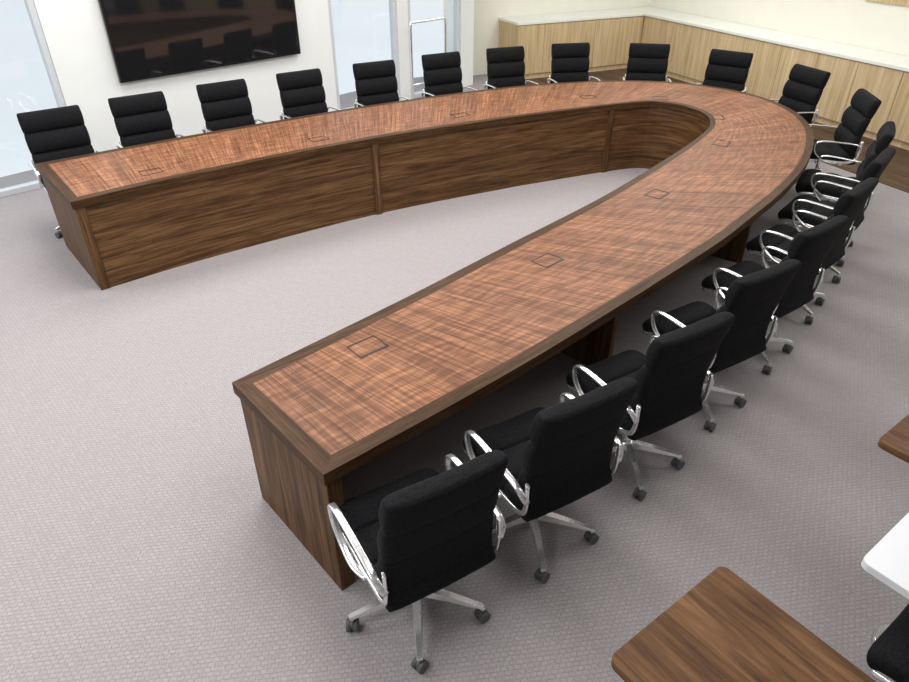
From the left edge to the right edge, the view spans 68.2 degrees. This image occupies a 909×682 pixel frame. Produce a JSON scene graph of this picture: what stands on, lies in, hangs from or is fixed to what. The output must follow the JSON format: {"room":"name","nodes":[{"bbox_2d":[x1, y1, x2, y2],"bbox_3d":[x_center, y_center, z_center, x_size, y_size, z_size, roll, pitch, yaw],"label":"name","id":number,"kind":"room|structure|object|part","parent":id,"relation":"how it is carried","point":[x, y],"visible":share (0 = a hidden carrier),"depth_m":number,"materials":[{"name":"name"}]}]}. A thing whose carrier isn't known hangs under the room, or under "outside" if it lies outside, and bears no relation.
{"room":"conference room","nodes":[
{"label":"conference room","id":0,"kind":"room"},
{"bbox_2d":[33,0,473,150],"bbox_3d":[-4.379,-3.011,6.212,13.152,3.300,0.238,-29,43,-36],"label":"wall","id":1,"kind":"structure","parent":0,"point":[74,32],"depth_m":7.58,"materials":[{"name":"white paint"}]},
{"bbox_2d":[0,0,65,197],"bbox_3d":[-6.199,-1.893,4.802,6.039,2.998,0.100,-29,43,-36],"label":"window","id":2,"kind":"structure","parent":1,"relation":"attached to","point":[29,4],"depth_m":6.76,"materials":[{"name":"white metal"}]},
{"bbox_3d":[-2.780,-3.752,7.503,2.284,1.295,0.077,-29,43,-36],"label":"wall mounted tv","id":3,"kind":"part","parent":1,"relation":"part of","materials":[{"name":"black glass"}]},
{"bbox_2d":[328,0,399,109],"bbox_3d":[-1.252,-4.630,8.922,1.156,2.998,0.100,-29,43,-36],"label":"window","id":4,"kind":"structure","parent":1,"relation":"attached to","point":[392,3],"depth_m":9.41,"materials":[{"name":"white metal"}]},
{"bbox_2d":[408,0,459,98],"bbox_3d":[-0.322,-5.144,9.697,1.071,2.998,0.100,-29,43,-36],"label":"window","id":5,"kind":"structure","parent":1,"relation":"attached to","point":[456,3],"depth_m":10.25,"materials":[{"name":"white metal"}]},
{"bbox_2d":[448,0,452,51],"bbox_3d":[0.034,-5.712,10.278,0.100,3.300,0.502,-14,36,-19],"label":"wall","id":6,"kind":"structure","parent":0,"point":[450,2],"depth_m":10.82,"materials":[{"name":"white paint"}]},
{"bbox_2d":[0,68,908,681],"bbox_3d":[-0.141,0.990,3.263,16.932,0.100,18.663,-14,36,-20],"label":"floor","id":7,"kind":"structure","parent":0,"point":[140,541],"depth_m":3.59,"materials":[{"name":"grey carpet"}]},
{"bbox_2d":[17,105,100,237],"bbox_3d":[-3.402,-1.494,5.993,0.638,1.016,0.648,-23,40,-30],"label":"office chair","id":8,"kind":"object","parent":7,"relation":"on","point":[51,134],"visible":0.48,"depth_m":5.94,"materials":[{"name":"black fabric"}]},
{"bbox_2d":[108,91,183,147],"bbox_3d":[-2.836,-1.775,6.416,0.638,1.016,0.648,-22,40,-30],"label":"office chair","id":9,"kind":"object","parent":7,"relation":"on","point":[143,118],"visible":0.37,"depth_m":6.37,"materials":[{"name":"black fabric"}]},
{"bbox_2d":[196,79,265,132],"bbox_3d":[-2.191,-2.064,6.851,0.638,1.016,0.648,-22,39,-29],"label":"office chair","id":10,"kind":"object","parent":7,"relation":"on","point":[224,104],"visible":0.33,"depth_m":6.80,"materials":[{"name":"black fabric"}]},
{"bbox_2d":[276,68,339,119],"bbox_3d":[-1.513,-2.340,7.266,0.638,1.016,0.648,-21,39,-28],"label":"office chair","id":11,"kind":"object","parent":7,"relation":"on","point":[302,92],"visible":0.39,"depth_m":7.22,"materials":[{"name":"black fabric"}]},
{"bbox_2d":[352,60,408,106],"bbox_3d":[-0.781,-2.597,7.653,0.638,1.016,0.648,-17,37,-24],"label":"office chair","id":12,"kind":"object","parent":7,"relation":"on","point":[376,81],"visible":0.47,"depth_m":7.62,"materials":[{"name":"black fabric"}]},
{"bbox_2d":[327,450,507,674],"bbox_3d":[-0.181,0.737,2.643,0.615,1.007,0.644,-18,38,-25],"label":"office chair","id":13,"kind":"object","parent":7,"relation":"on","point":[419,533],"visible":1,"depth_m":2.40,"materials":[{"name":"black fabric"}]},
{"bbox_2d":[35,80,813,590],"bbox_3d":[0.595,-1.346,6.018,6.720,0.742,4.620,-25,41,-32],"label":"conference table","id":14,"kind":"object","parent":7,"relation":"on","point":[717,159],"visible":0.99,"depth_m":5.23,"materials":[{"name":"brown wood"}]},
{"bbox_3d":[0.331,-1.098,5.701,5.700,0.680,2.889,-25,41,-32],"label":"modesty panel","id":15,"kind":"part","parent":14,"relation":"part of","materials":[{"name":"brown wood"}]},
{"bbox_2d":[409,16,445,98],"bbox_3d":[-0.370,-4.032,9.699,0.700,1.143,0.400,-29,43,-36],"label":"rack","id":16,"kind":"object","parent":7,"relation":"on","point":[443,17],"visible":0.52,"depth_m":9.49,"materials":[{"name":"silver metal"}]},
{"bbox_2d":[421,51,476,97],"bbox_3d":[-0.032,-2.869,8.063,0.638,1.016,0.648,-17,37,-23],"label":"office chair","id":17,"kind":"object","parent":7,"relation":"on","point":[442,72],"visible":0.41,"depth_m":8.03,"materials":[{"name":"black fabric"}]},
{"bbox_2d":[484,46,537,88],"bbox_3d":[0.726,-3.066,8.359,0.638,1.016,0.648,-12,35,-17],"label":"office chair","id":18,"kind":"object","parent":7,"relation":"on","point":[505,65],"visible":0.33,"depth_m":8.34,"materials":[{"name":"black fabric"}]},
{"bbox_2d":[463,377,637,583],"bbox_3d":[0.355,0.505,2.992,0.615,1.007,0.644,-18,38,-25],"label":"office chair","id":19,"kind":"object","parent":7,"relation":"on","point":[558,455],"visible":0.91,"depth_m":2.75,"materials":[{"name":"black fabric"}]},
{"bbox_2d":[547,42,600,82],"bbox_3d":[1.532,-3.212,8.580,0.638,1.016,0.648,-6,34,-9],"label":"office chair","id":20,"kind":"object","parent":7,"relation":"on","point":[570,62],"visible":0.42,"depth_m":8.57,"materials":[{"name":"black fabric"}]},
{"bbox_2d":[622,43,671,81],"bbox_3d":[2.438,-3.197,8.556,0.638,1.016,0.648,5,34,8],"label":"office chair","id":21,"kind":"object","parent":7,"relation":"on","point":[646,61],"visible":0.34,"depth_m":8.54,"materials":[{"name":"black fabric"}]},
{"bbox_2d":[566,312,734,500],"bbox_3d":[0.905,0.231,3.405,0.615,1.007,0.644,-18,38,-25],"label":"office chair","id":22,"kind":"object","parent":7,"relation":"on","point":[670,377],"visible":0.89,"depth_m":3.17,"materials":[{"name":"black fabric"}]},
{"bbox_2d":[499,6,908,149],"bbox_3d":[4.740,-2.360,7.418,3.150,0.881,12.140,-14,36,-21],"label":"base cabinet","id":23,"kind":"object","parent":7,"relation":"on","point":[691,38],"visible":0.68,"depth_m":10.34,"materials":[{"name":"brown wood"}]},
{"bbox_2d":[499,6,908,71],"bbox_3d":[4.740,-2.710,7.185,3.150,0.039,12.140,-14,36,-21],"label":"countertop","id":24,"kind":"structure","parent":23,"relation":"on","point":[875,57],"depth_m":10.19,"materials":[{"name":"white stone"}]},
{"bbox_2d":[642,259,800,431],"bbox_3d":[1.430,-0.061,3.843,0.615,1.007,0.644,-19,38,-26],"label":"office chair","id":25,"kind":"object","parent":7,"relation":"on","point":[753,298],"visible":0.62,"depth_m":3.61,"materials":[{"name":"black fabric"}]},
{"bbox_2d":[697,49,752,92],"bbox_3d":[3.192,-2.953,8.189,0.638,1.016,0.648,22,40,30],"label":"office chair","id":26,"kind":"object","parent":7,"relation":"on","point":[727,69],"visible":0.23,"depth_m":8.14,"materials":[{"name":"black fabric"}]},
{"bbox_2d":[611,567,875,681],"bbox_3d":[1.010,1.389,1.903,0.550,0.740,1.150,-23,40,-30],"label":"desk","id":27,"kind":"object","parent":7,"relation":"on","point":[723,629],"visible":1,"depth_m":1.98,"materials":[{"name":"brown wood"}]},
{"bbox_2d":[702,215,848,374],"bbox_3d":[1.950,-0.363,4.299,0.615,1.007,0.644,-22,39,-29],"label":"office chair","id":28,"kind":"object","parent":7,"relation":"on","point":[811,246],"visible":0.55,"depth_m":4.09,"materials":[{"name":"black fabric"}]},
{"bbox_2d":[770,64,830,127],"bbox_3d":[3.640,-2.496,7.502,0.648,1.016,0.638,-11,35,-16],"label":"office chair","id":29,"kind":"object","parent":7,"relation":"on","point":[803,90],"visible":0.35,"depth_m":7.35,"materials":[{"name":"black fabric"}]},
{"bbox_2d":[746,177,878,324],"bbox_3d":[2.455,-0.694,4.796,0.615,1.007,0.644,-27,42,-35],"label":"office chair","id":30,"kind":"object","parent":7,"relation":"on","point":[849,204],"visible":0.5,"depth_m":4.70,"materials":[{"name":"black fabric"}]},
{"bbox_2d":[766,147,895,282],"bbox_3d":[2.917,-1.027,5.298,0.644,1.007,0.615,25,41,33],"label":"office chair","id":31,"kind":"object","parent":7,"relation":"on","point":[810,203],"visible":0.56,"depth_m":5.25,"materials":[{"name":"black fabric"}]},
{"bbox_2d":[793,88,881,202],"bbox_3d":[3.656,-1.929,6.649,0.648,1.016,0.638,5,34,8],"label":"office chair","id":32,"kind":"object","parent":7,"relation":"on","point":[856,118],"visible":0.75,"depth_m":6.45,"materials":[{"name":"black fabric"}]},
{"bbox_2d":[784,121,895,246],"bbox_3d":[3.298,-1.379,5.828,0.644,1.007,0.615,17,37,24],"label":"office chair","id":33,"kind":"object","parent":7,"relation":"on","point":[805,183],"visible":0.66,"depth_m":5.70,"materials":[{"name":"black fabric"}]},
{"bbox_2d":[861,513,908,643],"bbox_3d":[1.706,1.012,2.470,0.620,0.740,0.360,-23,40,-30],"label":"desk","id":34,"kind":"object","parent":7,"relation":"on","point":[887,561],"visible":0.62,"depth_m":2.24,"materials":[{"name":"white laminate"}]},
{"bbox_2d":[866,603,908,681],"bbox_3d":[1.729,1.061,2.148,0.634,1.016,0.654,-23,40,-30],"label":"office chair","id":35,"kind":"object","parent":7,"relation":"on","point":[888,655],"visible":0.9,"depth_m":2.21,"materials":[{"name":"black fabric"}]},
{"bbox_2d":[878,414,908,462],"bbox_3d":[2.274,0.875,2.677,0.535,0.740,1.150,-23,40,-30],"label":"desk","id":36,"kind":"object","parent":7,"relation":"on","point":[895,441],"visible":1,"depth_m":2.72,"materials":[{"name":"brown wood"}]},
{"bbox_2d":[443,0,651,74],"bbox_3d":[1.713,-6.347,11.234,4.100,3.300,0.161,-14,36,-21],"label":"wall","id":37,"kind":"structure","parent":0,"point":[487,13],"depth_m":11.35,"materials":[{"name":"beige paint"}]},
{"bbox_2d":[525,68,908,192],"bbox_3d":[4.650,-1.624,7.102,2.600,0.004,11.999,-14,36,-21],"label":"wood floor strip","id":38,"kind":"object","parent":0,"point":[896,173],"depth_m":8.03,"materials":[{"name":"brown wood"}]},
{"bbox_2d":[651,0,908,56],"bbox_3d":[7.483,-2.293,5.132,0.162,3.300,17.998,-14,36,-21],"label":"wall","id":39,"kind":"structure","parent":0,"point":[884,27],"depth_m":9.42,"materials":[{"name":"beige paint"}]},
{"bbox_2d":[865,0,908,5],"bbox_3d":[6.105,-4.062,7.225,0.035,1.070,3.400,-14,36,-21],"label":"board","id":40,"kind":"object","parent":39,"relation":"attached to","point":[896,2],"visible":1,"depth_m":8.46,"materials":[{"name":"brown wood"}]}
]}

